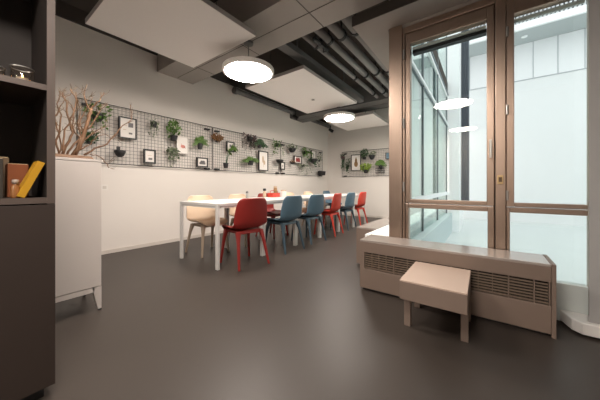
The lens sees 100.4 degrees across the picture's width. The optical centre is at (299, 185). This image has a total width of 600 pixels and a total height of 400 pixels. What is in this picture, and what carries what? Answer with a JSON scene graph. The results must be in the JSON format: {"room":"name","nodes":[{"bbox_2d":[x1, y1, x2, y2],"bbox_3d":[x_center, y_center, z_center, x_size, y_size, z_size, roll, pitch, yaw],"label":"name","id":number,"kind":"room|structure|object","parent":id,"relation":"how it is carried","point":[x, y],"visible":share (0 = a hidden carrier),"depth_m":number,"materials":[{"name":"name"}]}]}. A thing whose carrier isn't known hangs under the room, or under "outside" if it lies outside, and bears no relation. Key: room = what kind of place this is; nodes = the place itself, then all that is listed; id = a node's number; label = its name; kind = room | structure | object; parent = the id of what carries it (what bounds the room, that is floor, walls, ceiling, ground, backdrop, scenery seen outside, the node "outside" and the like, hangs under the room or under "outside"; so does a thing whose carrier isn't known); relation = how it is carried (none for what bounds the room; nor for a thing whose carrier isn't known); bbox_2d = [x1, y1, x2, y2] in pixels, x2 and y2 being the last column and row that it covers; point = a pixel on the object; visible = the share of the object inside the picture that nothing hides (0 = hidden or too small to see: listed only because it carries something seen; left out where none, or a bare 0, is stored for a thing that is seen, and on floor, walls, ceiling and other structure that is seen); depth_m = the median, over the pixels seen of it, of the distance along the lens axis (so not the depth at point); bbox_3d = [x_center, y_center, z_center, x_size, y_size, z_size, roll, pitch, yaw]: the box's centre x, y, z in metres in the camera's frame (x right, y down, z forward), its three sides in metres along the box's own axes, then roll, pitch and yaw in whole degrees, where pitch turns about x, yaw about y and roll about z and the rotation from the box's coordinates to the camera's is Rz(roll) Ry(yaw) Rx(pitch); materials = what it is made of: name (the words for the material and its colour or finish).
{"room":"office break room","nodes":[
{"label":"office break room","id":0,"kind":"room"},
{"bbox_2d":[55,15,327,250],"bbox_3d":[-2.210,-0.675,4.363,0.200,3.250,10.830,0,0,36],"label":"wall","id":1,"kind":"structure","parent":0,"point":[140,204],"depth_m":4.09,"materials":[{"name":"paint"}]},
{"bbox_2d":[76,97,211,169],"bbox_3d":[-2.293,-0.724,4.024,0.062,0.836,1.998,0,0,36],"label":"mesh panel","id":2,"kind":"object","parent":1,"relation":"attached to","point":[83,103],"visible":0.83,"depth_m":3.85,"materials":[{"name":"black"}]},
{"bbox_2d":[79,130,99,143],"bbox_3d":[-2.740,-0.642,3.245,0.149,0.185,0.231,0,0,36],"label":"potted plant","id":3,"kind":"object","parent":2,"relation":"hanging from","point":[88,141],"visible":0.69,"depth_m":3.25,"materials":[{"name":"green plant"}]},
{"bbox_2d":[81,103,113,129],"bbox_3d":[-2.672,-0.941,3.306,0.185,0.342,0.357,0,0,36],"label":"potted plant","id":4,"kind":"object","parent":2,"relation":"hanging from","point":[101,116],"visible":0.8,"depth_m":3.31,"materials":[{"name":"green plant"}]},
{"bbox_2d":[114,146,125,156],"bbox_3d":[-2.542,-0.485,3.527,0.140,0.150,0.133,0,0,36],"label":"pot","id":5,"kind":"object","parent":2,"relation":"hanging from","point":[119,153],"visible":1,"depth_m":3.49,"materials":[{"name":"black"}]},
{"bbox_2d":[118,116,136,139],"bbox_3d":[-2.516,-0.845,3.654,0.030,0.310,0.225,0,0,36],"label":"picture frame","id":6,"kind":"object","parent":2,"relation":"attached to","point":[129,130],"visible":0.97,"depth_m":3.65,"materials":[{"name":"black"}]},
{"bbox_2d":[121,117,134,137],"bbox_3d":[-2.520,-0.845,3.657,0.014,0.278,0.193,0,0,36],"label":"print","id":7,"kind":"object","parent":6,"relation":"attached to","point":[128,130],"depth_m":3.65,"materials":[{"name":"beige"}]},
{"bbox_2d":[143,149,155,163],"bbox_3d":[-2.342,-0.460,3.892,0.030,0.220,0.175,0,0,36],"label":"picture frame","id":8,"kind":"object","parent":2,"relation":"attached to","point":[149,155],"visible":1,"depth_m":3.89,"materials":[{"name":"black"}]},
{"bbox_2d":[145,150,153,161],"bbox_3d":[-2.345,-0.460,3.895,0.014,0.176,0.131,0,0,36],"label":"print","id":9,"kind":"object","parent":8,"relation":"attached to","point":[149,154],"depth_m":3.89,"materials":[{"name":"beige"}]},
{"bbox_2d":[146,118,159,138],"bbox_3d":[-2.280,-0.894,3.885,0.135,0.315,0.209,0,0,36],"label":"potted plant","id":10,"kind":"object","parent":2,"relation":"hanging from","point":[154,124],"visible":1,"depth_m":3.88,"materials":[{"name":"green plant"}]},
{"bbox_2d":[166,146,180,166],"bbox_3d":[-2.080,-0.487,4.143,0.153,0.347,0.239,0,0,36],"label":"potted plant","id":11,"kind":"object","parent":2,"relation":"hanging from","point":[170,149],"visible":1,"depth_m":4.14,"materials":[{"name":"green plant"}]},
{"bbox_2d":[166,119,181,140],"bbox_3d":[-2.076,-0.934,4.129,0.176,0.369,0.272,0,0,36],"label":"potted plant","id":12,"kind":"object","parent":2,"relation":"hanging from","point":[173,136],"visible":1,"depth_m":4.12,"materials":[{"name":"green plant"}]},
{"bbox_2d":[176,136,187,153],"bbox_3d":[-2.032,-0.705,4.316,0.030,0.290,0.205,0,0,36],"label":"poster","id":13,"kind":"object","parent":2,"relation":"attached to","point":[182,142],"visible":0.81,"depth_m":4.32,"materials":[{"name":"white paper"}]},
{"bbox_2d":[193,136,208,148],"bbox_3d":[-1.812,-0.792,4.538,0.120,0.244,0.342,0,0,36],"label":"potted plant","id":14,"kind":"object","parent":2,"relation":"hanging from","point":[200,141],"visible":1,"depth_m":4.51,"materials":[{"name":"green plant"}]},
{"bbox_2d":[196,157,207,166],"bbox_3d":[-1.808,-0.438,4.623,0.030,0.175,0.225,0,0,36],"label":"picture frame","id":15,"kind":"object","parent":2,"relation":"attached to","point":[200,162],"visible":1,"depth_m":4.61,"materials":[{"name":"black"}]},
{"bbox_2d":[198,158,206,165],"bbox_3d":[-1.811,-0.438,4.625,0.014,0.135,0.185,0,0,36],"label":"print","id":16,"kind":"object","parent":15,"relation":"attached to","point":[201,161],"depth_m":4.62,"materials":[{"name":"grey"}]},
{"bbox_2d":[101,223,265,254],"bbox_3d":[-1.237,0.925,5.510,0.015,0.050,7.430,0,0,36],"label":"baseboard","id":17,"kind":"structure","parent":1,"relation":"attached to","point":[206,234],"depth_m":3.94,"materials":[{"name":"beige"}]},
{"bbox_2d":[55,0,328,123],"bbox_3d":[-2.117,-2.205,4.295,0.030,0.190,10.430,0,0,36],"label":"trim","id":18,"kind":"structure","parent":1,"relation":"attached to","point":[66,11],"depth_m":3.42,"materials":[{"name":"metal"}]},
{"bbox_2d":[213,127,280,173],"bbox_3d":[-1.106,-0.724,5.646,0.062,0.836,2.008,0,0,36],"label":"mesh panel","id":19,"kind":"object","parent":1,"relation":"attached to","point":[217,131],"visible":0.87,"depth_m":5.31,"materials":[{"name":"black"}]},
{"bbox_2d":[211,133,223,141],"bbox_3d":[-1.590,-0.934,4.838,0.124,0.203,0.270,0,0,36],"label":"potted plant","id":20,"kind":"object","parent":19,"relation":"hanging from","point":[217,138],"visible":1,"depth_m":4.83,"materials":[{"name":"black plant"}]},
{"bbox_2d":[226,141,234,151],"bbox_3d":[-1.431,-0.805,5.137,0.030,0.210,0.200,0,0,36],"label":"picture frame","id":21,"kind":"object","parent":19,"relation":"attached to","point":[228,143],"visible":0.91,"depth_m":5.11,"materials":[{"name":"black"}]},
{"bbox_2d":[223,144,238,167],"bbox_3d":[-1.393,-0.612,5.079,0.141,0.504,0.362,0,0,40],"label":"potted plant","id":22,"kind":"object","parent":19,"relation":"hanging from","point":[225,165],"visible":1,"depth_m":5.04,"materials":[{"name":"green plant"}]},
{"bbox_2d":[240,156,258,164],"bbox_3d":[-1.110,-0.559,5.466,0.156,0.198,0.500,0,0,36],"label":"potted plant","id":23,"kind":"object","parent":19,"relation":"hanging from","point":[248,159],"visible":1,"depth_m":5.44,"materials":[{"name":"green plant"}]},
{"bbox_2d":[242,132,258,152],"bbox_3d":[-1.075,-0.935,5.449,0.233,0.445,0.487,0,0,36],"label":"potted plant","id":24,"kind":"object","parent":19,"relation":"hanging from","point":[249,139],"visible":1,"depth_m":5.46,"materials":[{"name":"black plant"}]},
{"bbox_2d":[253,139,267,148],"bbox_3d":[-0.907,-0.976,5.737,0.163,0.220,0.440,0,0,36],"label":"potted plant","id":25,"kind":"object","parent":19,"relation":"hanging from","point":[260,143],"visible":0.88,"depth_m":5.74,"materials":[{"name":"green plant"}]},
{"bbox_2d":[258,151,267,170],"bbox_3d":[-0.867,-0.590,5.908,0.030,0.460,0.310,0,0,36],"label":"picture frame","id":26,"kind":"object","parent":19,"relation":"attached to","point":[262,155],"visible":0.98,"depth_m":5.88,"materials":[{"name":"black"}]},
{"bbox_2d":[260,152,266,169],"bbox_3d":[-0.870,-0.590,5.910,0.014,0.420,0.270,0,0,36],"label":"print","id":27,"kind":"object","parent":26,"relation":"attached to","point":[263,155],"depth_m":5.91,"materials":[{"name":"beige"}]},
{"bbox_2d":[272,138,283,153],"bbox_3d":[-0.541,-0.967,6.180,0.229,0.433,0.343,0,0,36],"label":"potted plant","id":28,"kind":"object","parent":19,"relation":"hanging from","point":[276,144],"visible":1,"depth_m":6.19,"materials":[{"name":"green plant"}]},
{"bbox_2d":[281,142,322,176],"bbox_3d":[0.104,-0.724,7.298,0.062,0.836,2.073,0,0,36],"label":"mesh panel","id":29,"kind":"object","parent":1,"relation":"attached to","point":[305,159],"visible":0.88,"depth_m":7.28,"materials":[{"name":"black"}]},
{"bbox_2d":[280,162,284,169],"bbox_3d":[-0.453,-0.520,6.473,0.030,0.200,0.170,0,0,36],"label":"picture frame","id":30,"kind":"object","parent":29,"relation":"attached to","point":[282,165],"visible":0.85,"depth_m":6.47,"materials":[{"name":"black"}]},
{"bbox_2d":[286,143,297,152],"bbox_3d":[-0.218,-1.013,6.642,0.206,0.236,0.496,0,0,36],"label":"potted plant","id":31,"kind":"object","parent":29,"relation":"hanging from","point":[292,149],"visible":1,"depth_m":6.58,"materials":[{"name":"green plant"}]},
{"bbox_2d":[293,155,301,163],"bbox_3d":[-0.061,-0.733,7.009,0.030,0.215,0.360,0,0,36],"label":"picture frame","id":32,"kind":"object","parent":29,"relation":"attached to","point":[298,159],"visible":0.99,"depth_m":6.99,"materials":[{"name":"black"}]},
{"bbox_2d":[301,147,312,157],"bbox_3d":[0.205,-0.959,7.187,0.244,0.326,0.432,0,0,36],"label":"potted plant","id":33,"kind":"object","parent":29,"relation":"hanging from","point":[305,149],"visible":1,"depth_m":7.22,"materials":[{"name":"green plant"}]},
{"bbox_2d":[307,157,319,166],"bbox_3d":[0.395,-0.716,7.425,0.438,0.328,0.322,0,0,-27],"label":"potted plant","id":34,"kind":"object","parent":29,"relation":"hanging from","point":[311,160],"visible":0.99,"depth_m":7.35,"materials":[{"name":"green plant"}]},
{"bbox_2d":[60,0,447,113],"bbox_3d":[0.558,-2.400,2.337,7.060,0.200,10.830,0,0,36],"label":"ceiling","id":35,"kind":"structure","parent":0,"point":[281,62],"depth_m":4.47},
{"bbox_2d":[85,0,255,67],"bbox_3d":[-1.335,-1.975,2.650,1.245,0.650,1.180,0,0,36],"label":"acoustic panel","id":36,"kind":"object","parent":35,"relation":"hanging from","point":[191,33],"visible":1,"depth_m":2.59,"materials":[{"name":"grey"}]},
{"bbox_2d":[157,0,384,83],"bbox_3d":[-0.173,-2.074,2.862,4.860,0.453,0.615,0,0,36],"label":"ceiling beam","id":37,"kind":"structure","parent":35,"relation":"attached to","point":[276,23],"depth_m":2.86,"materials":[{"name":"paint"}]},
{"bbox_2d":[222,40,273,82],"bbox_3d":[-0.661,-1.645,3.211,0.650,0.403,0.650,0,0,36],"label":"lamp","id":38,"kind":"object","parent":37,"relation":"hanging from","point":[246,69],"visible":0.98,"depth_m":3.13,"materials":[{"name":"white"}]},
{"bbox_2d":[225,62,271,82],"bbox_3d":[-0.661,-1.452,3.211,0.620,0.016,0.620,0,0,36],"label":"diffuser","id":39,"kind":"object","parent":38,"relation":"attached to","point":[246,72],"depth_m":3.15,"materials":[{"name":"white"}]},
{"bbox_2d":[245,52,356,113],"bbox_3d":[0.106,-1.969,4.606,1.210,0.662,1.840,0,0,36],"label":"acoustic panel","id":40,"kind":"object","parent":35,"relation":"hanging from","point":[300,88],"visible":0.88,"depth_m":4.37,"materials":[{"name":"grey"}]},
{"bbox_2d":[277,39,363,102],"bbox_3d":[0.563,-2.084,4.452,0.150,0.429,2.810,0,0,36],"label":"ventilation duct","id":41,"kind":"object","parent":35,"relation":"attached to","point":[290,49],"visible":0.79,"depth_m":4.01,"materials":[{"name":"metal"}]},
{"bbox_2d":[302,33,378,97],"bbox_3d":[0.833,-2.080,4.236,0.102,0.439,2.780,0,0,36],"label":"ceiling pipe","id":42,"kind":"object","parent":35,"relation":"attached to","point":[307,37],"visible":0.8,"depth_m":3.94,"materials":[{"name":"black"}]},
{"bbox_2d":[312,28,388,96],"bbox_3d":[0.977,-2.030,4.131,0.166,0.539,2.780,0,0,36],"label":"ceiling pipe","id":43,"kind":"object","parent":35,"relation":"attached to","point":[325,38],"visible":0.91,"depth_m":3.52,"materials":[{"name":"black"}]},
{"bbox_2d":[290,69,419,122],"bbox_3d":[1.312,-2.074,6.042,3.500,0.453,0.600,0,0,36],"label":"ceiling beam","id":44,"kind":"structure","parent":35,"relation":"attached to","point":[370,102],"depth_m":5.82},
{"bbox_2d":[232,86,329,127],"bbox_3d":[-0.182,-1.970,6.726,0.150,0.146,3.960,0,0,36],"label":"pipe","id":45,"kind":"object","parent":44,"relation":"attached to","point":[235,90],"visible":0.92,"depth_m":5.84,"materials":[{"name":"metal"}]},
{"bbox_2d":[324,107,354,121],"bbox_3d":[0.825,-1.532,5.258,0.650,0.236,0.650,0,0,36],"label":"lamp","id":46,"kind":"object","parent":44,"relation":"hanging from","point":[340,116],"visible":1,"depth_m":5.16,"materials":[{"name":"white"}]},
{"bbox_2d":[325,114,353,121],"bbox_3d":[0.825,-1.422,5.258,0.620,0.016,0.620,0,0,36],"label":"diffuser","id":47,"kind":"object","parent":46,"relation":"attached to","point":[328,117],"depth_m":5.16,"materials":[{"name":"white"}]},
{"bbox_2d":[326,21,388,90],"bbox_3d":[1.139,-2.072,4.011,0.142,0.453,2.780,0,0,36],"label":"ceiling pipe","id":48,"kind":"object","parent":35,"relation":"attached to","point":[341,35],"visible":0.63,"depth_m":3.48,"materials":[{"name":"black"}]},
{"bbox_2d":[326,111,388,130],"bbox_3d":[1.547,-1.975,6.600,1.240,0.650,1.280,0,0,36],"label":"acoustic panel","id":49,"kind":"object","parent":35,"relation":"hanging from","point":[370,119],"visible":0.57,"depth_m":6.50,"materials":[{"name":"grey"}]},
{"bbox_2d":[341,13,388,75],"bbox_3d":[1.301,-2.070,3.893,0.162,0.458,2.780,0,0,36],"label":"ceiling pipe","id":50,"kind":"object","parent":35,"relation":"attached to","point":[347,21],"visible":0.23,"depth_m":3.17,"materials":[{"name":"black"}]},
{"bbox_2d":[37,215,599,399],"bbox_3d":[0.558,1.025,2.337,7.060,0.150,10.830,0,0,36],"label":"floor","id":51,"kind":"structure","parent":0,"point":[301,324],"depth_m":1.54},
{"bbox_2d":[0,0,54,399],"bbox_3d":[-1.532,-0.360,0.897,0.421,2.620,0.878,0,0,36],"label":"bookcase","id":52,"kind":"object","parent":51,"relation":"on","point":[27,27],"visible":1,"depth_m":1.11,"materials":[{"name":"black"}]},
{"bbox_2d":[0,158,2,197],"bbox_3d":[-1.341,-0.035,1.114,0.120,0.172,0.017,0,0,36],"label":"book","id":53,"kind":"object","parent":52,"relation":"on","point":[1,159],"visible":1,"depth_m":1.08,"materials":[{"name":"grey paper"}]},
{"bbox_2d":[0,157,8,196],"bbox_3d":[-1.412,-0.043,1.177,0.050,0.187,0.052,0,0,36],"label":"book","id":54,"kind":"object","parent":52,"relation":"on","point":[5,159],"visible":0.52,"depth_m":1.17,"materials":[{"name":"brown paper"}]},
{"bbox_2d":[10,179,19,197],"bbox_3d":[-1.211,0.011,1.063,0.028,0.079,0.028,0,0,36],"label":"bottle","id":55,"kind":"object","parent":52,"relation":"on","point":[14,189],"visible":0.94,"depth_m":1.05,"materials":[{"name":"brown"}]},
{"bbox_2d":[5,163,28,196],"bbox_3d":[-1.318,-0.025,1.163,0.100,0.152,0.064,0,0,36],"label":"book","id":56,"kind":"object","parent":52,"relation":"on","point":[12,171],"visible":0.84,"depth_m":1.13,"materials":[{"name":"brown paper"}]},
{"bbox_2d":[9,64,34,81],"bbox_3d":[-1.214,-0.480,1.093,0.076,0.067,0.076,0,0,36],"label":"glass","id":57,"kind":"object","parent":52,"relation":"on","point":[10,65],"visible":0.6,"depth_m":1.09,"materials":[{"name":"clear glass"}]},
{"bbox_2d":[16,161,44,197],"bbox_3d":[-1.205,-0.030,1.113,0.110,0.162,0.084,0,0,36],"label":"book","id":58,"kind":"object","parent":52,"relation":"on","point":[27,182],"visible":0.89,"depth_m":1.08,"materials":[{"name":"yellow paper"}]},
{"bbox_2d":[55,157,101,309],"bbox_3d":[-1.992,0.374,1.647,0.420,1.152,1.004,0,0,36],"label":"base cabinet","id":59,"kind":"object","parent":51,"relation":"on","point":[77,180],"visible":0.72,"depth_m":1.81,"materials":[{"name":"white"}]},
{"bbox_2d":[55,84,132,168],"bbox_3d":[-1.714,-0.469,1.874,0.252,0.672,0.809,0,0,40],"label":"branch","id":60,"kind":"object","parent":59,"relation":"on","point":[82,138],"visible":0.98,"depth_m":1.90,"materials":[{"name":"brown wood"}]},
{"bbox_2d":[185,195,229,257],"bbox_3d":[-1.329,0.545,3.589,0.483,0.809,0.464,0,0,39],"label":"chair","id":61,"kind":"object","parent":51,"relation":"on","point":[205,217],"visible":0.85,"depth_m":3.60,"materials":[{"name":"plastic"}]},
{"bbox_2d":[180,199,263,270],"bbox_3d":[-1.037,0.575,3.340,0.820,0.750,0.731,0,0,36],"label":"dining table","id":62,"kind":"object","parent":51,"relation":"on","point":[217,204],"visible":0.84,"depth_m":3.03,"materials":[{"name":"white"}]},
{"bbox_2d":[228,194,246,246],"bbox_3d":[-0.915,0.545,4.189,0.483,0.809,0.464,0,0,34],"label":"chair","id":63,"kind":"object","parent":51,"relation":"on","point":[232,196],"visible":0.27,"depth_m":4.15,"materials":[{"name":"plastic"}]},
{"bbox_2d":[220,198,269,271],"bbox_3d":[-0.684,0.545,3.082,0.464,0.809,0.483,0,0,-44],"label":"chair","id":64,"kind":"object","parent":51,"relation":"on","point":[250,213],"visible":0.98,"depth_m":2.94,"materials":[{"name":"plastic"}]},
{"bbox_2d":[228,197,295,255],"bbox_3d":[-0.603,0.575,3.933,0.820,0.750,0.731,0,0,36],"label":"dining table","id":65,"kind":"object","parent":51,"relation":"on","point":[269,200],"visible":0.25,"depth_m":3.86,"materials":[{"name":"white"}]},
{"bbox_2d":[255,193,287,238],"bbox_3d":[-0.530,0.545,4.749,0.483,0.809,0.464,0,0,33],"label":"chair","id":66,"kind":"object","parent":51,"relation":"on","point":[271,212],"visible":0.52,"depth_m":4.78,"materials":[{"name":"plastic"}]},
{"bbox_2d":[265,195,304,254],"bbox_3d":[-0.238,0.545,3.767,0.483,0.809,0.464,0,0,40],"label":"chair","id":67,"kind":"object","parent":51,"relation":"on","point":[291,209],"visible":0.96,"depth_m":3.62,"materials":[{"name":"blue"}]},
{"bbox_2d":[268,196,319,244],"bbox_3d":[-0.169,0.575,4.526,0.820,0.750,0.731,0,0,36],"label":"dining table","id":68,"kind":"object","parent":51,"relation":"on","point":[304,198],"visible":0.18,"depth_m":4.35,"materials":[{"name":"white"}]},
{"bbox_2d":[268,190,279,196],"bbox_3d":[-0.475,0.137,4.549,0.120,0.126,0.204,0,0,36],"label":"box","id":69,"kind":"object","parent":68,"relation":"on","point":[270,194],"visible":0.93,"depth_m":4.49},
{"bbox_2d":[281,192,308,232],"bbox_3d":[-0.098,0.545,5.339,0.483,0.809,0.464,0,0,36],"label":"chair","id":70,"kind":"object","parent":51,"relation":"on","point":[304,210],"visible":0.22,"depth_m":5.44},
{"bbox_2d":[291,194,326,244],"bbox_3d":[0.151,0.545,4.350,0.483,0.809,0.464,0,0,41],"label":"chair","id":71,"kind":"object","parent":51,"relation":"on","point":[315,206],"visible":0.81,"depth_m":4.20,"materials":[{"name":"blue"}]},
{"bbox_2d":[288,195,338,237],"bbox_3d":[0.265,0.575,5.119,0.820,0.750,0.731,0,0,36],"label":"dining table","id":72,"kind":"object","parent":51,"relation":"on","point":[325,196],"visible":0.38,"depth_m":5.15,"materials":[{"name":"white"}]},
{"bbox_2d":[302,192,326,226],"bbox_3d":[0.350,0.545,6.052,0.483,0.809,0.464,0,0,36],"label":"chair","id":73,"kind":"object","parent":51,"relation":"on","point":[304,193],"visible":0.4,"depth_m":6.07,"materials":[{"name":"plastic"}]},
{"bbox_2d":[314,193,343,236],"bbox_3d":[0.573,0.545,4.960,0.483,0.809,0.464,0,0,30],"label":"chair","id":74,"kind":"object","parent":51,"relation":"on","point":[336,202],"visible":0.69,"depth_m":4.82,"materials":[{"name":"plastic"}]},
{"bbox_2d":[308,194,353,231],"bbox_3d":[0.699,0.575,5.713,0.820,0.750,0.731,0,0,36],"label":"dining table","id":75,"kind":"object","parent":51,"relation":"on","point":[343,195],"visible":0.18,"depth_m":5.75,"materials":[{"name":"white"}]},
{"bbox_2d":[322,191,341,219],"bbox_3d":[0.930,0.545,7.251,0.483,0.809,0.464,0,0,36],"label":"chair","id":76,"kind":"object","parent":51,"relation":"on","point":[328,201],"visible":0.41,"depth_m":7.33,"materials":[{"name":"blue"}]},
{"bbox_2d":[330,192,356,230],"bbox_3d":[0.975,0.545,5.594,0.483,0.809,0.464,0,0,37],"label":"chair","id":77,"kind":"object","parent":51,"relation":"on","point":[350,198],"visible":0.68,"depth_m":5.43,"materials":[{"name":"blue"}]},
{"bbox_2d":[325,193,365,226],"bbox_3d":[1.133,0.575,6.306,0.820,0.750,0.731,0,0,36],"label":"dining table","id":78,"kind":"object","parent":51,"relation":"on","point":[356,195],"visible":0.22,"depth_m":6.24,"materials":[{"name":"white"}]},
{"bbox_2d":[343,192,367,224],"bbox_3d":[1.371,0.545,6.135,0.483,0.809,0.464,0,0,37],"label":"chair","id":79,"kind":"object","parent":51,"relation":"on","point":[362,196],"visible":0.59,"depth_m":5.97,"materials":[{"name":"plastic"}]},
{"bbox_2d":[356,208,427,263],"bbox_3d":[1.981,0.721,4.585,0.250,0.459,4.060,0,0,36],"label":"cover","id":80,"kind":"object","parent":51,"relation":"on","point":[361,230],"visible":0.3,"depth_m":3.19,"materials":[{"name":"brown"}]},
{"bbox_2d":[365,209,427,236],"bbox_3d":[2.072,0.724,4.297,0.236,0.452,4.418,0,0,36],"label":"window sill","id":81,"kind":"structure","parent":51,"relation":"on","point":[415,218],"depth_m":3.15,"materials":[{"name":"white"}]},
{"bbox_2d":[400,261,470,342],"bbox_3d":[0.937,0.777,1.709,0.367,0.345,0.485,0,0,36],"label":"stool","id":82,"kind":"object","parent":51,"relation":"on","point":[447,288],"visible":1,"depth_m":1.57,"materials":[{"name":"wood"}]},
{"bbox_2d":[360,234,555,338],"bbox_3d":[1.154,0.720,2.042,1.285,0.461,0.291,0,0,36],"label":"cover","id":83,"kind":"object","parent":51,"relation":"on","point":[512,288],"visible":0.89,"depth_m":1.77,"materials":[{"name":"brown"}]},
{"bbox_2d":[365,253,392,272],"bbox_3d":[0.700,0.679,2.220,0.253,0.142,0.022,0,0,36],"label":"grille","id":84,"kind":"object","parent":83,"relation":"attached to","point":[374,262],"depth_m":2.22,"materials":[{"name":"brown"}]},
{"bbox_2d":[394,258,420,274],"bbox_3d":[0.975,0.679,2.019,0.412,0.142,0.022,0,0,36],"label":"grille","id":85,"kind":"object","parent":83,"relation":"attached to","point":[401,265],"depth_m":2.10,"materials":[{"name":"brown"}]},
{"bbox_2d":[464,268,507,295],"bbox_3d":[1.279,0.679,1.796,0.327,0.142,0.022,0,0,36],"label":"grille","id":86,"kind":"object","parent":83,"relation":"attached to","point":[485,282],"depth_m":1.76,"materials":[{"name":"brown"}]},
{"bbox_2d":[509,277,532,300],"bbox_3d":[1.464,0.681,1.657,0.119,0.124,0.016,0,0,36],"label":"grille","id":87,"kind":"object","parent":83,"relation":"attached to","point":[520,288],"depth_m":1.66,"materials":[{"name":"brown"}]},
{"bbox_2d":[535,282,548,303],"bbox_3d":[1.544,0.681,1.599,0.063,0.124,0.016,0,0,36],"label":"grille","id":88,"kind":"object","parent":83,"relation":"attached to","point":[541,288],"depth_m":1.60,"materials":[{"name":"brown"}]},
{"bbox_2d":[328,102,426,216],"bbox_3d":[2.438,-0.675,7.547,3.540,3.250,0.200,0,0,36],"label":"wall","id":89,"kind":"structure","parent":0,"point":[376,187],"depth_m":7.75,"materials":[{"name":"paint"}]},
{"bbox_2d":[336,213,384,217],"bbox_3d":[2.369,0.925,7.465,3.495,0.050,0.015,0,0,36],"label":"baseboard","id":90,"kind":"structure","parent":89,"relation":"attached to","point":[342,213],"depth_m":7.66,"materials":[{"name":"beige"}]},
{"bbox_2d":[342,148,388,176],"bbox_3d":[2.182,-0.699,7.569,1.993,0.806,0.062,0,0,36],"label":"mesh panel","id":91,"kind":"object","parent":89,"relation":"attached to","point":[384,148],"visible":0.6,"depth_m":7.73,"materials":[{"name":"black"}]},
{"bbox_2d":[340,154,344,169],"bbox_3d":[1.378,-0.754,8.027,0.201,0.584,0.163,0,0,36],"label":"potted plant","id":92,"kind":"object","parent":91,"relation":"hanging from","point":[342,157],"visible":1,"depth_m":8.01,"materials":[{"name":"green plant"}]},
{"bbox_2d":[351,154,360,170],"bbox_3d":[1.756,-0.730,7.834,0.320,0.500,0.030,0,0,36],"label":"picture frame","id":93,"kind":"object","parent":91,"relation":"attached to","point":[355,159],"visible":0.93,"depth_m":7.84,"materials":[{"name":"black"}]},
{"bbox_2d":[360,149,368,159],"bbox_3d":[1.952,-0.981,7.594,0.306,0.342,0.184,0,0,36],"label":"potted plant","id":94,"kind":"object","parent":91,"relation":"hanging from","point":[363,157],"visible":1,"depth_m":7.59,"materials":[{"name":"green plant"}]},
{"bbox_2d":[360,163,371,172],"bbox_3d":[1.988,-0.557,7.555,0.418,0.334,0.204,0,0,36],"label":"potted plant","id":95,"kind":"object","parent":91,"relation":"hanging from","point":[368,165],"visible":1,"depth_m":7.53,"materials":[{"name":"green plant"}]},
{"bbox_2d":[368,151,375,159],"bbox_3d":[2.151,-0.918,7.454,0.277,0.256,0.176,0,0,23],"label":"potted plant","id":96,"kind":"object","parent":91,"relation":"hanging from","point":[372,156],"visible":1,"depth_m":7.40,"materials":[{"name":"black plant"}]},
{"bbox_2d":[375,160,386,167],"bbox_3d":[2.366,-0.651,7.326,0.379,0.242,0.126,0,0,36],"label":"potted plant","id":97,"kind":"object","parent":91,"relation":"hanging from","point":[380,163],"visible":1,"depth_m":7.29,"materials":[{"name":"green plant"}]},
{"bbox_2d":[352,0,468,85],"bbox_3d":[1.711,-1.586,2.739,1.565,0.098,1.958,0,0,36],"label":"soffit","id":98,"kind":"structure","parent":0,"point":[372,25],"depth_m":2.31,"materials":[{"name":"paint"}]},
{"bbox_2d":[402,0,480,28],"bbox_3d":[1.481,-1.903,2.172,1.325,0.795,0.245,0,0,36],"label":"lintel","id":99,"kind":"object","parent":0,"point":[469,2],"visible":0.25,"depth_m":2.20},
{"bbox_2d":[389,0,494,248],"bbox_3d":[1.276,-0.295,2.251,0.897,2.490,0.204,0,0,38],"label":"window","id":100,"kind":"structure","parent":99,"relation":"attached to","point":[401,41],"depth_m":2.35,"materials":[{"name":"brown wood"}]},
{"bbox_2d":[495,0,588,320],"bbox_3d":[1.786,-0.278,1.857,0.532,2.455,0.134,0,0,36],"label":"window","id":101,"kind":"structure","parent":99,"relation":"attached to","point":[570,296],"depth_m":1.92,"materials":[{"name":"brown"}]},
{"bbox_2d":[497,175,502,183],"bbox_3d":[1.555,-0.050,1.941,0.036,0.070,0.023,0,0,36],"label":"sensor","id":102,"kind":"object","parent":101,"relation":"attached to","point":[499,177],"visible":1,"depth_m":1.93,"materials":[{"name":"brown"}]},
{"bbox_2d":[589,0,599,323],"bbox_3d":[2.700,-0.675,1.196,1.855,3.250,0.380,0,0,36],"label":"wall pier","id":103,"kind":"object","parent":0,"point":[594,5],"visible":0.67,"depth_m":1.58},
{"bbox_2d":[560,309,599,338],"bbox_3d":[2.565,0.900,1.106,1.966,0.076,0.175,0,0,36],"label":"plinth","id":104,"kind":"object","parent":103,"relation":"attached to","point":[578,322],"visible":0.98,"depth_m":1.60,"materials":[{"name":"white"}]},
{"label":"outside","id":105,"kind":"structure","parent":0,"visible":0},
{"bbox_2d":[445,219,586,285],"bbox_3d":[6.604,1.200,3.655,7.660,0.200,8.300,0,0,36],"label":"ground","id":106,"kind":"structure","parent":105,"point":[566,246],"depth_m":4.96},
{"bbox_2d":[411,36,451,242],"bbox_3d":[2.321,-1.975,4.309,0.145,6.150,4.305,0,0,36],"label":"facade","id":107,"kind":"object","parent":106,"relation":"on","point":[434,95],"visible":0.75,"depth_m":4.13,"materials":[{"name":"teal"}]},
{"bbox_2d":[447,29,468,231],"bbox_3d":[4.143,-2.475,6.510,0.435,7.150,1.400,0,0,36],"label":"pillar","id":108,"kind":"structure","parent":106,"relation":"on","point":[458,54],"depth_m":6.03,"materials":[{"name":"white"}]},
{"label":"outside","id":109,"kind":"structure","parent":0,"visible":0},
{"bbox_2d":[463,28,586,226],"bbox_3d":[6.391,-2.725,7.885,13.000,10.650,0.325,0,0,36],"label":"wall","id":110,"kind":"structure","parent":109,"point":[550,73],"depth_m":7.24,"materials":[{"name":"white"}]},
{"bbox_2d":[469,0,586,56],"bbox_3d":[6.055,-4.793,7.335,13.106,1.115,0.950,0,0,36],"label":"roof overhang","id":111,"kind":"object","parent":110,"relation":"attached to","point":[574,18],"visible":0.18,"depth_m":6.73,"materials":[{"name":"white"}]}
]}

